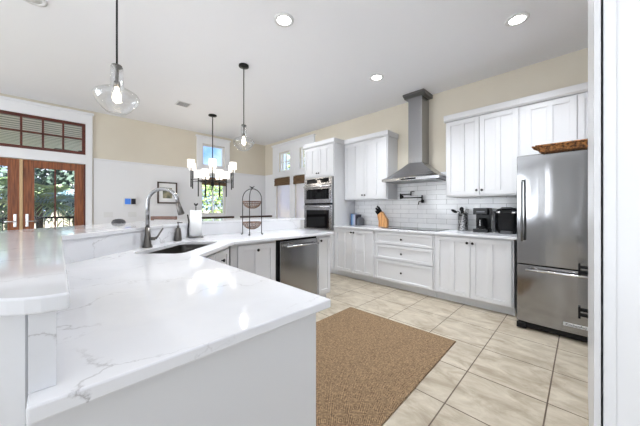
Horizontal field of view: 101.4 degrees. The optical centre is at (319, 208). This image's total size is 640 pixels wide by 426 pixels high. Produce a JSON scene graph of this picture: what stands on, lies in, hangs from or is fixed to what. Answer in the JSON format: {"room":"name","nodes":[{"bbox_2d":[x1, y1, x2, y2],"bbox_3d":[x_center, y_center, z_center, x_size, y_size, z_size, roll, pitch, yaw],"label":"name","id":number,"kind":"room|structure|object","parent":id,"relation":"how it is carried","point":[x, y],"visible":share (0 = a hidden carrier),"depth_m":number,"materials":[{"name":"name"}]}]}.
{"room":"kitchen","nodes":[
{"label":"kitchen","id":0,"kind":"room"},
{"bbox_2d":[0,93,264,224],"bbox_3d":[-5.211,-0.295,4.073,10.390,3.050,0.150,0,0,-45],"label":"wall","id":1,"kind":"structure","parent":0,"point":[113,137],"depth_m":5.55,"materials":[{"name":"beige paint"}]},
{"bbox_2d":[0,157,19,229],"bbox_3d":[-5.150,0.206,3.998,0.740,2.023,0.109,0,0,-45],"label":"door","id":2,"kind":"structure","parent":1,"relation":"in","point":[13,165],"depth_m":4.22,"materials":[{"name":"brown wood"}]},
{"bbox_2d":[20,159,22,229],"bbox_3d":[-4.893,0.206,4.292,0.036,2.023,0.050,0,0,-45],"label":"trim","id":3,"kind":"structure","parent":1,"relation":"attached to","point":[21,160],"depth_m":4.28,"materials":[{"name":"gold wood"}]},
{"bbox_2d":[0,110,84,154],"bbox_3d":[-4.890,-1.270,4.289,1.566,0.566,0.040,0,0,-45],"label":"window","id":4,"kind":"structure","parent":1,"relation":"in","point":[20,115],"depth_m":4.45,"materials":[{"name":"red wood"}]},
{"bbox_2d":[0,96,93,224],"bbox_3d":[-4.895,-0.270,4.248,1.865,3.000,0.050,0,0,-45],"label":"trim","id":5,"kind":"structure","parent":1,"relation":"attached to","point":[10,104],"depth_m":4.55,"materials":[{"name":"white paint"}]},
{"bbox_2d":[23,159,83,228],"bbox_3d":[-4.599,0.206,4.549,0.740,2.023,0.109,0,0,-45],"label":"door","id":6,"kind":"structure","parent":1,"relation":"in","point":[28,165],"depth_m":4.52,"materials":[{"name":"brown wood"}]},
{"bbox_2d":[84,164,84,224],"bbox_3d":[-4.897,0.207,4.296,1.566,2.041,0.060,0,0,-45],"label":"trim","id":7,"kind":"structure","parent":1,"relation":"attached to","point":[84,164],"depth_m":4.82,"materials":[{"name":"red wood"}]},
{"bbox_2d":[104,212,112,216],"bbox_3d":[-4.088,0.120,5.064,0.140,0.100,0.006,0,0,-45],"label":"wall outlet","id":8,"kind":"object","parent":1,"relation":"attached to","point":[106,214],"visible":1,"depth_m":5.06,"materials":[{"name":"white plastic"}]},
{"bbox_2d":[124,197,136,205],"bbox_3d":[-3.838,-0.135,5.302,0.220,0.170,0.022,0,0,-45],"label":"panel","id":9,"kind":"object","parent":1,"relation":"attached to","point":[127,201],"visible":1,"depth_m":5.29,"materials":[{"name":"white"}]},
{"bbox_2d":[128,212,135,216],"bbox_3d":[-3.819,0.120,5.332,0.140,0.100,0.006,0,0,-45],"label":"light switch","id":10,"kind":"object","parent":1,"relation":"attached to","point":[130,214],"visible":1,"depth_m":5.33,"materials":[{"name":"white plastic"}]},
{"bbox_2d":[157,182,176,203],"bbox_3d":[-3.362,-0.345,5.773,0.390,0.470,0.030,0,0,-45],"label":"picture frame","id":11,"kind":"object","parent":1,"relation":"attached to","point":[166,197],"visible":0.85,"depth_m":5.76,"materials":[{"name":"brown wood"}]},
{"bbox_2d":[163,188,171,197],"bbox_3d":[-3.361,-0.340,5.773,0.180,0.230,0.002,0,0,-45],"label":"print","id":12,"kind":"object","parent":11,"relation":"attached to","point":[166,194],"depth_m":5.77},
{"bbox_2d":[93,158,264,223],"bbox_3d":[-2.913,0.142,6.244,3.770,2.175,0.030,0,0,-45],"label":"wainscoting","id":13,"kind":"structure","parent":1,"relation":"attached to","point":[113,180],"depth_m":5.50,"materials":[{"name":"white paint"}]},
{"bbox_2d":[196,134,230,216],"bbox_3d":[-2.632,-0.738,6.507,0.860,2.035,0.054,0,0,-45],"label":"trim","id":14,"kind":"structure","parent":1,"relation":"attached to","point":[200,139],"depth_m":6.44,"materials":[{"name":"white paint"}]},
{"bbox_2d":[202,175,224,214],"bbox_3d":[-2.687,-0.340,6.562,0.596,0.976,0.040,0,0,-45],"label":"window","id":15,"kind":"structure","parent":1,"relation":"in","point":[209,175],"depth_m":6.69,"materials":[{"name":"white paint"}]},
{"bbox_2d":[202,177,225,185],"bbox_3d":[-2.613,-0.670,6.488,0.600,0.199,0.036,0,0,-45],"label":"blind","id":16,"kind":"object","parent":15,"relation":"attached to","point":[210,178],"visible":0.4,"depth_m":6.49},
{"bbox_2d":[203,144,223,167],"bbox_3d":[-2.687,-1.305,6.562,0.556,0.526,0.040,0,0,-45],"label":"window","id":17,"kind":"structure","parent":1,"relation":"in","point":[222,148],"depth_m":6.68,"materials":[{"name":"white paint"}]},
{"bbox_2d":[0,0,587,145],"bbox_3d":[-1.750,-1.880,0.541,10.490,0.120,10.040,0,0,-45],"label":"ceiling","id":18,"kind":"structure","parent":0,"point":[311,74],"depth_m":3.06,"materials":[{"name":"paint"}]},
{"bbox_2d":[24,0,47,6],"bbox_3d":[-2.489,-1.814,2.263,0.190,0.012,0.190,0,0,-45],"label":"recessed light","id":19,"kind":"object","parent":18,"relation":"in","point":[40,3],"visible":1,"depth_m":2.31,"materials":[{"name":"white"}]},
{"bbox_2d":[92,0,139,114],"bbox_3d":[-1.396,-1.237,1.800,0.262,1.164,0.262,0,0,-45],"label":"pendant light","id":20,"kind":"object","parent":18,"relation":"hanging from","point":[116,97],"visible":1,"depth_m":1.79,"materials":[{"name":"clear glass"}]},
{"bbox_2d":[111,63,122,87],"bbox_3d":[-1.396,-0.910,1.800,0.068,0.150,0.068,0,0,-45],"label":"socket","id":21,"kind":"object","parent":20,"relation":"attached to","point":[116,66],"depth_m":1.79,"materials":[{"name":"grey metal"}]},
{"bbox_2d":[175,100,191,107],"bbox_3d":[-2.383,-1.814,4.561,0.220,0.012,0.220,0,0,-45],"label":"ceiling vent","id":22,"kind":"object","parent":18,"relation":"in","point":[180,103],"visible":1,"depth_m":4.55,"materials":[{"name":"white metal"}]},
{"bbox_2d":[187,114,236,196],"bbox_3d":[-2.093,-1.025,5.105,0.961,1.590,0.904,0,0,-45],"label":"chandelier","id":23,"kind":"object","parent":18,"relation":"hanging from","point":[204,173],"visible":1,"depth_m":5.00,"materials":[{"name":"black metal"}]},
{"bbox_2d":[234,63,253,150],"bbox_3d":[-0.969,-1.277,3.330,0.262,1.084,0.262,0,0,-45],"label":"pendant light","id":24,"kind":"object","parent":18,"relation":"hanging from","point":[243,66],"visible":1,"depth_m":3.33,"materials":[{"name":"black metal"}]},
{"bbox_2d":[241,124,245,136],"bbox_3d":[-0.969,-0.990,3.330,0.068,0.150,0.068,0,0,-45],"label":"socket","id":25,"kind":"object","parent":24,"relation":"attached to","point":[243,125],"depth_m":3.32,"materials":[{"name":"grey metal"}]},
{"bbox_2d":[274,12,293,26],"bbox_3d":[-0.346,-1.814,2.524,0.190,0.012,0.190,0,0,-45],"label":"recessed light","id":26,"kind":"object","parent":18,"relation":"in","point":[283,19],"visible":1,"depth_m":2.52,"materials":[{"name":"white"}]},
{"bbox_2d":[370,74,383,80],"bbox_3d":[0.785,-1.814,3.627,0.190,0.012,0.190,0,0,-45],"label":"recessed light","id":27,"kind":"object","parent":18,"relation":"in","point":[375,77],"visible":1,"depth_m":3.62,"materials":[{"name":"white"}]},
{"bbox_2d":[505,12,529,26],"bbox_3d":[1.895,-1.814,2.517,0.190,0.012,0.190,0,0,-45],"label":"recessed light","id":28,"kind":"object","parent":18,"relation":"in","point":[519,18],"visible":1,"depth_m":2.51,"materials":[{"name":"white"}]},
{"bbox_2d":[265,48,587,229],"bbox_3d":[1.923,-0.295,4.179,0.150,3.050,9.790,0,0,-45],"label":"wall","id":29,"kind":"structure","parent":0,"point":[570,69],"depth_m":4.01,"materials":[{"name":"beige paint"}]},
{"bbox_2d":[265,174,272,216],"bbox_3d":[-1.443,0.142,7.417,0.030,2.175,0.390,0,0,-45],"label":"trim","id":30,"kind":"structure","parent":29,"relation":"attached to","point":[268,178],"depth_m":7.40,"materials":[{"name":"white paint"}]},
{"bbox_2d":[274,177,289,185],"bbox_3d":[-1.011,-0.711,6.937,0.036,0.199,0.640,0,0,-45],"label":"blind","id":31,"kind":"object","parent":29,"relation":"attached to","point":[286,180],"visible":1,"depth_m":6.90,"materials":[{"name":"brown wood"}]},
{"bbox_2d":[280,151,289,171],"bbox_3d":[-0.894,-1.240,6.962,0.040,0.516,0.486,0,0,-45],"label":"window","id":32,"kind":"structure","parent":29,"relation":"in","point":[286,153],"depth_m":7.02,"materials":[{"name":"white paint"}]},
{"bbox_2d":[271,134,315,229],"bbox_3d":[-0.723,-0.250,6.680,0.054,2.960,1.710,0,0,-45],"label":"trim","id":33,"kind":"structure","parent":29,"relation":"attached to","point":[294,146],"depth_m":6.68,"materials":[{"name":"white paint"}]},
{"bbox_2d":[293,175,304,183],"bbox_3d":[-0.438,-0.711,6.364,0.036,0.199,0.640,0,0,-45],"label":"blind","id":34,"kind":"object","parent":29,"relation":"attached to","point":[299,179],"visible":0.54,"depth_m":6.43,"materials":[{"name":"brown wood"}]},
{"bbox_2d":[301,148,304,167],"bbox_3d":[-0.293,-1.240,6.360,0.040,0.516,0.486,0,0,-45],"label":"window","id":35,"kind":"structure","parent":29,"relation":"in","point":[302,158],"depth_m":6.50,"materials":[{"name":"white paint"}]},
{"bbox_2d":[344,130,397,200],"bbox_3d":[0.911,-0.735,4.815,0.953,1.150,0.379,0,0,45],"label":"upper cabinet","id":36,"kind":"object","parent":29,"relation":"attached to","point":[372,158],"visible":1,"depth_m":4.62,"materials":[{"name":"white paint"}]},
{"bbox_2d":[400,191,423,204],"bbox_3d":[1.532,-0.175,4.396,0.063,0.232,0.446,0,0,-43],"label":"pot filler","id":37,"kind":"object","parent":29,"relation":"attached to","point":[410,194],"visible":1,"depth_m":4.38,"materials":[{"name":"grey metal"}]},
{"bbox_2d":[382,88,445,183],"bbox_3d":[1.505,-1.119,4.135,0.502,1.393,0.910,0,0,-45],"label":"range hood","id":38,"kind":"object","parent":29,"relation":"attached to","point":[418,169],"visible":0.95,"depth_m":4.11,"materials":[{"name":"silver metal"}]},
{"bbox_2d":[355,172,516,231],"bbox_3d":[1.672,-0.127,4.317,0.010,0.886,2.731,0,0,-45],"label":"backsplash","id":39,"kind":"structure","parent":29,"relation":"attached to","point":[435,212],"depth_m":4.24,"materials":[{"name":"white tile"}]},
{"bbox_2d":[444,98,519,197],"bbox_3d":[2.187,-0.735,3.540,0.866,1.150,0.379,0,0,45],"label":"upper cabinet","id":40,"kind":"object","parent":29,"relation":"attached to","point":[483,143],"visible":0.91,"depth_m":3.40,"materials":[{"name":"white paint"}]},
{"bbox_2d":[520,82,587,155],"bbox_3d":[2.846,-0.960,2.881,0.998,0.700,0.379,0,0,45],"label":"upper cabinet","id":41,"kind":"object","parent":29,"relation":"attached to","point":[558,115],"visible":0.52,"depth_m":2.91,"materials":[{"name":"white paint"}]},
{"bbox_3d":[-0.940,-0.275,7.007,0.040,1.106,0.616,0,0,-45],"label":"window","id":42,"kind":"structure","parent":29,"relation":"in","visible":0},
{"bbox_2d":[277,185,289,216],"bbox_3d":[-0.967,-0.275,6.981,0.012,1.070,0.560,0,0,-45],"label":"sheer curtain","id":43,"kind":"object","parent":42,"relation":"hanging from","point":[283,192],"visible":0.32,"depth_m":7.00,"materials":[{"name":"white fabric"}]},
{"bbox_3d":[-0.368,-0.275,6.435,0.040,1.106,0.616,0,0,-45],"label":"window","id":44,"kind":"structure","parent":29,"relation":"in","visible":0},
{"bbox_2d":[296,183,304,217],"bbox_3d":[-0.395,-0.275,6.408,0.012,1.070,0.560,0,0,-45],"label":"sheer curtain","id":45,"kind":"object","parent":44,"relation":"hanging from","point":[300,203],"visible":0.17,"depth_m":6.49,"materials":[{"name":"white fabric"}]},
{"bbox_2d":[316,273,588,425],"bbox_3d":[-1.750,1.280,0.506,10.240,0.100,9.790,0,0,-45],"label":"floor","id":46,"kind":"structure","parent":0,"point":[497,371],"depth_m":2.04,"materials":[{"name":"beige tile"}]},
{"bbox_2d":[0,315,27,425],"bbox_3d":[-1.034,0.705,2.335,1.212,1.050,3.887,0,0,3],"label":"wall","id":47,"kind":"structure","parent":46,"relation":"on","point":[13,329],"depth_m":0.46,"materials":[{"name":"white paint"}]},
{"bbox_2d":[0,217,304,315],"bbox_3d":[-1.266,0.165,2.424,1.848,0.030,4.604,0,0,3],"label":"raised bar","id":48,"kind":"object","parent":47,"relation":"on","point":[33,272],"visible":0.86,"depth_m":0.77,"materials":[{"name":"white stone"}]},
{"bbox_2d":[111,219,125,222],"bbox_3d":[-2.114,0.129,2.751,0.124,0.041,0.124,0,0,-45],"label":"speaker","id":49,"kind":"object","parent":48,"relation":"on","point":[114,220],"visible":0.98,"depth_m":2.71},
{"bbox_2d":[151,216,176,219],"bbox_3d":[-2.828,0.685,4.947,0.460,1.090,0.445,0,0,0],"label":"dining chair","id":50,"kind":"object","parent":46,"relation":"on","point":[152,217],"visible":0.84,"depth_m":4.72,"materials":[{"name":"brown wood"}]},
{"bbox_2d":[29,313,315,425],"bbox_3d":[-0.770,0.788,1.201,0.681,0.884,1.460,0,0,-45],"label":"base cabinet","id":51,"kind":"object","parent":46,"relation":"on","point":[268,378],"visible":0.27,"depth_m":0.70,"materials":[{"name":"white paint"}]},
{"bbox_2d":[26,229,332,425],"bbox_3d":[-0.694,0.331,2.262,1.608,0.030,3.664,0,0,3],"label":"countertop","id":52,"kind":"structure","parent":51,"relation":"on","point":[134,316],"depth_m":0.79,"materials":[{"name":"white stone"}]},
{"bbox_2d":[142,187,183,247],"bbox_3d":[-1.265,0.071,2.127,0.332,0.489,0.087,0,0,0],"label":"kitchen faucet","id":53,"kind":"object","parent":52,"relation":"on","point":[147,235],"visible":1,"depth_m":2.11,"materials":[{"name":"grey metal"}]},
{"bbox_2d":[28,220,299,393],"bbox_3d":[-0.940,0.248,2.321,1.102,0.135,3.710,0,0,3],"label":"stone splash","id":54,"kind":"object","parent":52,"relation":"on","point":[42,327],"visible":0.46,"depth_m":1.55,"materials":[{"name":"white stone"}]},
{"bbox_2d":[147,244,209,253],"bbox_3d":[-1.150,0.438,2.180,0.400,0.184,0.720,0,0,0],"label":"sink","id":55,"kind":"object","parent":52,"relation":"in","point":[184,248],"visible":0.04,"depth_m":2.49,"materials":[{"name":"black metal"}]},
{"bbox_2d":[174,222,182,240],"bbox_3d":[-1.392,0.222,2.570,0.068,0.187,0.068,0,0,-45],"label":"soap dispenser","id":56,"kind":"object","parent":52,"relation":"on","point":[178,236],"visible":0.98,"depth_m":2.55,"materials":[{"name":"grey metal"}]},
{"bbox_2d":[174,228,181,240],"bbox_3d":[-1.392,0.252,2.570,0.068,0.128,0.068,0,0,-45],"label":"bottle","id":57,"kind":"object","parent":56,"relation":"attached to","point":[178,236],"depth_m":2.55,"materials":[{"name":"grey metal"}]},
{"bbox_2d":[187,203,203,237],"bbox_3d":[-1.348,0.128,2.840,0.163,0.375,0.156,0,0,0],"label":"paper towel holder","id":58,"kind":"object","parent":52,"relation":"on","point":[194,203],"visible":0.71,"depth_m":2.81,"materials":[{"name":"silver metal"}]},
{"bbox_2d":[190,210,201,236],"bbox_3d":[-1.345,0.160,2.840,0.116,0.280,0.116,0,0,-45],"label":"paper towel roll","id":59,"kind":"object","parent":58,"relation":"on","point":[195,215],"visible":1,"depth_m":2.79,"materials":[{"name":"white paper"}]},
{"bbox_2d":[241,186,262,235],"bbox_3d":[-0.824,0.021,3.178,0.225,0.590,0.225,0,0,-36],"label":"fruit stand","id":60,"kind":"object","parent":52,"relation":"on","point":[246,223],"visible":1,"depth_m":3.15,"materials":[{"name":"black metal"}]},
{"bbox_2d":[242,201,260,208],"bbox_3d":[-0.824,-0.044,3.178,0.226,0.090,0.226,0,0,0],"label":"basket","id":61,"kind":"object","parent":60,"relation":"on","point":[243,202],"depth_m":3.13,"materials":[{"name":"brown wicker"}]},
{"bbox_2d":[243,221,260,228],"bbox_3d":[-0.824,0.205,3.178,0.226,0.090,0.226,0,0,0],"label":"basket","id":62,"kind":"object","parent":60,"relation":"on","point":[247,223],"depth_m":3.12,"materials":[{"name":"brown wicker"}]},
{"bbox_2d":[205,247,228,264],"bbox_3d":[-1.108,0.789,2.150,0.570,0.882,0.700,0,0,0],"label":"base cabinet","id":63,"kind":"object","parent":46,"relation":"on","point":[222,256],"visible":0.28,"depth_m":2.28,"materials":[{"name":"white paint"}]},
{"bbox_2d":[202,216,233,218],"bbox_3d":[-1.929,0.685,4.743,0.580,1.090,0.445,0,0,-45],"label":"dining chair","id":64,"kind":"object","parent":46,"relation":"on","point":[215,217],"visible":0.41,"depth_m":4.58,"materials":[{"name":"brown wood"}]},
{"bbox_2d":[228,240,275,280],"bbox_3d":[-0.915,0.789,2.960,0.531,0.882,0.770,0,0,-45],"label":"base cabinet","id":65,"kind":"object","parent":46,"relation":"on","point":[258,258],"visible":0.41,"depth_m":2.71,"materials":[{"name":"white paint"}]},
{"bbox_2d":[240,215,271,217],"bbox_3d":[-1.384,0.685,5.287,0.700,1.090,0.445,0,0,-45],"label":"dining chair","id":66,"kind":"object","parent":46,"relation":"on","point":[262,215],"visible":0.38,"depth_m":5.10,"materials":[{"name":"brown wood"}]},
{"bbox_2d":[276,236,318,294],"bbox_3d":[-0.439,0.790,3.308,0.620,0.880,0.671,0,0,-45],"label":"dishwasher","id":67,"kind":"object","parent":46,"relation":"on","point":[296,258],"visible":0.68,"depth_m":3.09,"materials":[{"name":"silver metal"}]},
{"bbox_2d":[316,235,329,297],"bbox_3d":[-0.193,0.789,3.686,0.250,0.882,0.775,0,0,-45],"label":"base cabinet","id":68,"kind":"object","parent":46,"relation":"on","point":[323,248],"visible":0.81,"depth_m":3.44,"materials":[{"name":"white paint"}]},
{"bbox_2d":[303,137,354,273],"bbox_3d":[0.176,-0.040,5.352,0.876,2.540,0.659,0,0,45],"label":"tall cabinet","id":69,"kind":"object","parent":46,"relation":"on","point":[324,158],"visible":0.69,"depth_m":5.00,"materials":[{"name":"white paint"}]},
{"bbox_2d":[303,176,333,229],"bbox_3d":[0.132,-0.098,5.308,0.775,1.011,0.627,0,0,45],"label":"double oven","id":70,"kind":"object","parent":69,"relation":"in","point":[318,192],"visible":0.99,"depth_m":5.07,"materials":[{"name":"silver metal"}]},
{"bbox_2d":[335,227,377,282],"bbox_3d":[0.782,0.789,4.747,0.866,0.882,0.659,0,0,45],"label":"base cabinet","id":71,"kind":"object","parent":46,"relation":"on","point":[354,248],"visible":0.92,"depth_m":4.50,"materials":[{"name":"white paint"}]},
{"bbox_2d":[316,307,455,425],"bbox_3d":[0.205,1.224,2.199,1.210,0.011,1.760,0,0,44],"label":"jute rug","id":72,"kind":"object","parent":46,"relation":"on","point":[368,364],"visible":0.64,"depth_m":2.06,"materials":[{"name":"brown wicker"}]},
{"bbox_2d":[375,230,436,296],"bbox_3d":[1.424,0.789,4.105,0.944,0.882,0.659,0,0,45],"label":"base cabinet","id":73,"kind":"object","parent":46,"relation":"on","point":[403,260],"visible":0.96,"depth_m":3.86,"materials":[{"name":"white paint"}]},
{"bbox_2d":[435,234,517,315],"bbox_3d":[2.071,0.789,3.458,0.880,0.882,0.659,0,0,45],"label":"base cabinet","id":74,"kind":"object","parent":46,"relation":"on","point":[480,272],"visible":0.94,"depth_m":3.20,"materials":[{"name":"white paint"}]},
{"bbox_2d":[333,225,516,239],"bbox_3d":[1.443,0.332,4.090,0.654,0.030,2.733,0,0,-45],"label":"countertop","id":75,"kind":"structure","parent":74,"relation":"on","point":[469,233],"depth_m":3.58,"materials":[{"name":"white stone"}]},
{"bbox_2d":[355,214,360,224],"bbox_3d":[0.736,0.215,5.027,0.150,0.200,0.032,0,0,-45],"label":"book","id":76,"kind":"object","parent":75,"relation":"on","point":[358,215],"visible":0.52,"depth_m":4.98,"materials":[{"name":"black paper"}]},
{"bbox_2d":[357,217,363,224],"bbox_3d":[0.772,0.240,4.998,0.160,0.150,0.056,0,0,-45],"label":"bookend","id":77,"kind":"object","parent":75,"relation":"on","point":[360,220],"visible":0.91,"depth_m":4.96,"materials":[{"name":"grey"}]},
{"bbox_2d":[375,206,388,226],"bbox_3d":[1.079,0.130,4.595,0.224,0.370,0.100,0,0,33],"label":"knife block","id":78,"kind":"object","parent":75,"relation":"on","point":[383,220],"visible":1,"depth_m":4.55,"materials":[{"name":"brown wood"}]},
{"bbox_2d":[382,226,447,230],"bbox_3d":[1.460,0.312,4.091,0.470,0.007,0.880,0,0,-45],"label":"cooktop","id":79,"kind":"object","parent":75,"relation":"in","point":[393,227],"visible":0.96,"depth_m":4.05,"materials":[{"name":"black glass"}]},
{"bbox_2d":[458,213,467,230],"bbox_3d":[2.037,0.188,3.733,0.128,0.255,0.128,0,0,-45],"label":"utensil crock","id":80,"kind":"object","parent":75,"relation":"on","point":[462,217],"visible":0.98,"depth_m":3.68,"materials":[{"name":"silver metal"}]},
{"bbox_2d":[473,208,491,232],"bbox_3d":[2.192,0.155,3.542,0.186,0.322,0.220,0,0,45],"label":"coffee maker","id":81,"kind":"object","parent":75,"relation":"on","point":[483,215],"visible":1,"depth_m":3.49,"materials":[{"name":"black plastic"}]},
{"bbox_2d":[493,207,516,233],"bbox_3d":[2.382,0.149,3.339,0.285,0.332,0.267,0,0,45],"label":"coffee machine","id":82,"kind":"object","parent":75,"relation":"on","point":[504,218],"visible":0.82,"depth_m":3.27,"materials":[{"name":"black plastic"}]},
{"bbox_2d":[500,231,511,233],"bbox_3d":[2.311,0.297,3.252,0.124,0.036,0.043,0,0,45],"label":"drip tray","id":83,"kind":"object","parent":82,"relation":"on","point":[501,232],"depth_m":3.24,"materials":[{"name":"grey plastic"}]},
{"bbox_2d":[517,148,587,341],"bbox_3d":[2.635,0.340,2.670,0.910,1.760,0.918,0,0,45],"label":"refrigerator","id":84,"kind":"object","parent":46,"relation":"on","point":[552,188],"visible":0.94,"depth_m":2.52,"materials":[{"name":"grey metal"}]},
{"bbox_2d":[532,139,587,153],"bbox_3d":[2.439,-0.583,2.411,0.351,0.083,0.756,0,0,-45],"label":"wicker tray","id":85,"kind":"object","parent":84,"relation":"on","point":[582,143],"visible":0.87,"depth_m":2.41,"materials":[{"name":"wicker"}]},
{"bbox_2d":[578,0,602,425],"bbox_3d":[1.521,-0.292,1.038,1.220,3.045,0.717,0,0,-45],"label":"door frame","id":86,"kind":"structure","parent":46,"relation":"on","point":[595,7],"depth_m":0.89,"materials":[{"name":"white paint"}]},
{"bbox_2d":[601,0,639,425],"bbox_3d":[1.204,-0.250,0.571,0.086,2.940,0.804,0,0,-45],"label":"door","id":87,"kind":"structure","parent":86,"relation":"attached to","point":[620,359],"depth_m":0.80,"materials":[{"name":"white paint"}]},
{"label":"outside","id":88,"kind":"structure","parent":0,"visible":0},
{"bbox_2d":[3,210,220,229],"bbox_3d":[-90.740,1.630,90.740,300.000,0.200,243.350,0,0,-45],"label":"ground","id":89,"kind":"structure","parent":88,"point":[47,225],"depth_m":28.64,"materials":[{"name":"white"}]},
{"bbox_2d":[0,176,44,211],"bbox_3d":[-9.037,0.289,7.030,2.428,2.492,2.366,0,0,15],"label":"palm","id":90,"kind":"object","parent":89,"relation":"on","point":[3,191],"visible":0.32,"depth_m":7.20,"materials":[{"name":"green plant"}]},
{"bbox_2d":[0,166,64,230],"bbox_3d":[-14.357,-1.001,10.327,6.519,5.075,6.489,0,0,-45],"label":"hedge","id":91,"kind":"object","parent":89,"relation":"on","point":[45,181],"visible":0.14,"depth_m":11.26,"materials":[{"name":"green plant"}]},
{"bbox_2d":[0,181,73,230],"bbox_3d":[-8.312,0.385,7.649,2.393,2.303,2.267,0,0,-45],"label":"palm","id":92,"kind":"object","parent":89,"relation":"on","point":[39,211],"visible":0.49,"depth_m":7.65,"materials":[{"name":"green plant"}]},
{"bbox_2d":[34,186,73,225],"bbox_3d":[-7.989,0.396,8.412,2.307,2.281,2.193,0,0,-45],"label":"palm","id":93,"kind":"object","parent":89,"relation":"on","point":[65,193],"visible":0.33,"depth_m":8.11,"materials":[{"name":"green plant"}]},
{"bbox_2d":[49,170,73,219],"bbox_3d":[-10.307,-1.054,14.471,6.452,5.290,6.524,0,0,-1],"label":"hedge","id":94,"kind":"object","parent":89,"relation":"on","point":[69,175],"visible":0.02,"depth_m":11.92,"materials":[{"name":"green plant"}]},
{"bbox_2d":[202,185,222,212],"bbox_3d":[-5.138,0.217,11.788,3.145,3.092,3.063,0,0,-45],"label":"tree","id":95,"kind":"object","parent":89,"relation":"on","point":[208,187],"visible":0.09,"depth_m":11.24,"materials":[{"name":"green plant"}]},
{"bbox_2d":[284,151,304,169],"bbox_3d":[0.417,-1.154,11.168,3.886,5.379,3.850,0,0,-45],"label":"tree","id":96,"kind":"object","parent":89,"relation":"on","point":[288,166],"visible":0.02,"depth_m":10.33,"materials":[{"name":"green plant"}]},
{"bbox_3d":[-7.796,1.380,4.190,8.900,0.260,3.650,0,0,-45],"label":"porch deck","id":97,"kind":"object","parent":89,"relation":"on","visible":0},
{"bbox_2d":[0,216,73,230],"bbox_3d":[-8.839,0.720,5.515,8.400,1.060,0.060,0,0,-45],"label":"porch railing","id":98,"kind":"object","parent":97,"relation":"on","point":[63,217],"visible":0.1,"depth_m":7.04,"materials":[{"name":"white wood"}]},
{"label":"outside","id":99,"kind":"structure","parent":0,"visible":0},
{"bbox_2d":[0,113,81,150],"bbox_3d":[-7.902,-1.680,4.296,8.900,0.100,3.950,0,0,-45],"label":"window blind","id":100,"kind":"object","parent":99,"point":[6,121],"depth_m":5.69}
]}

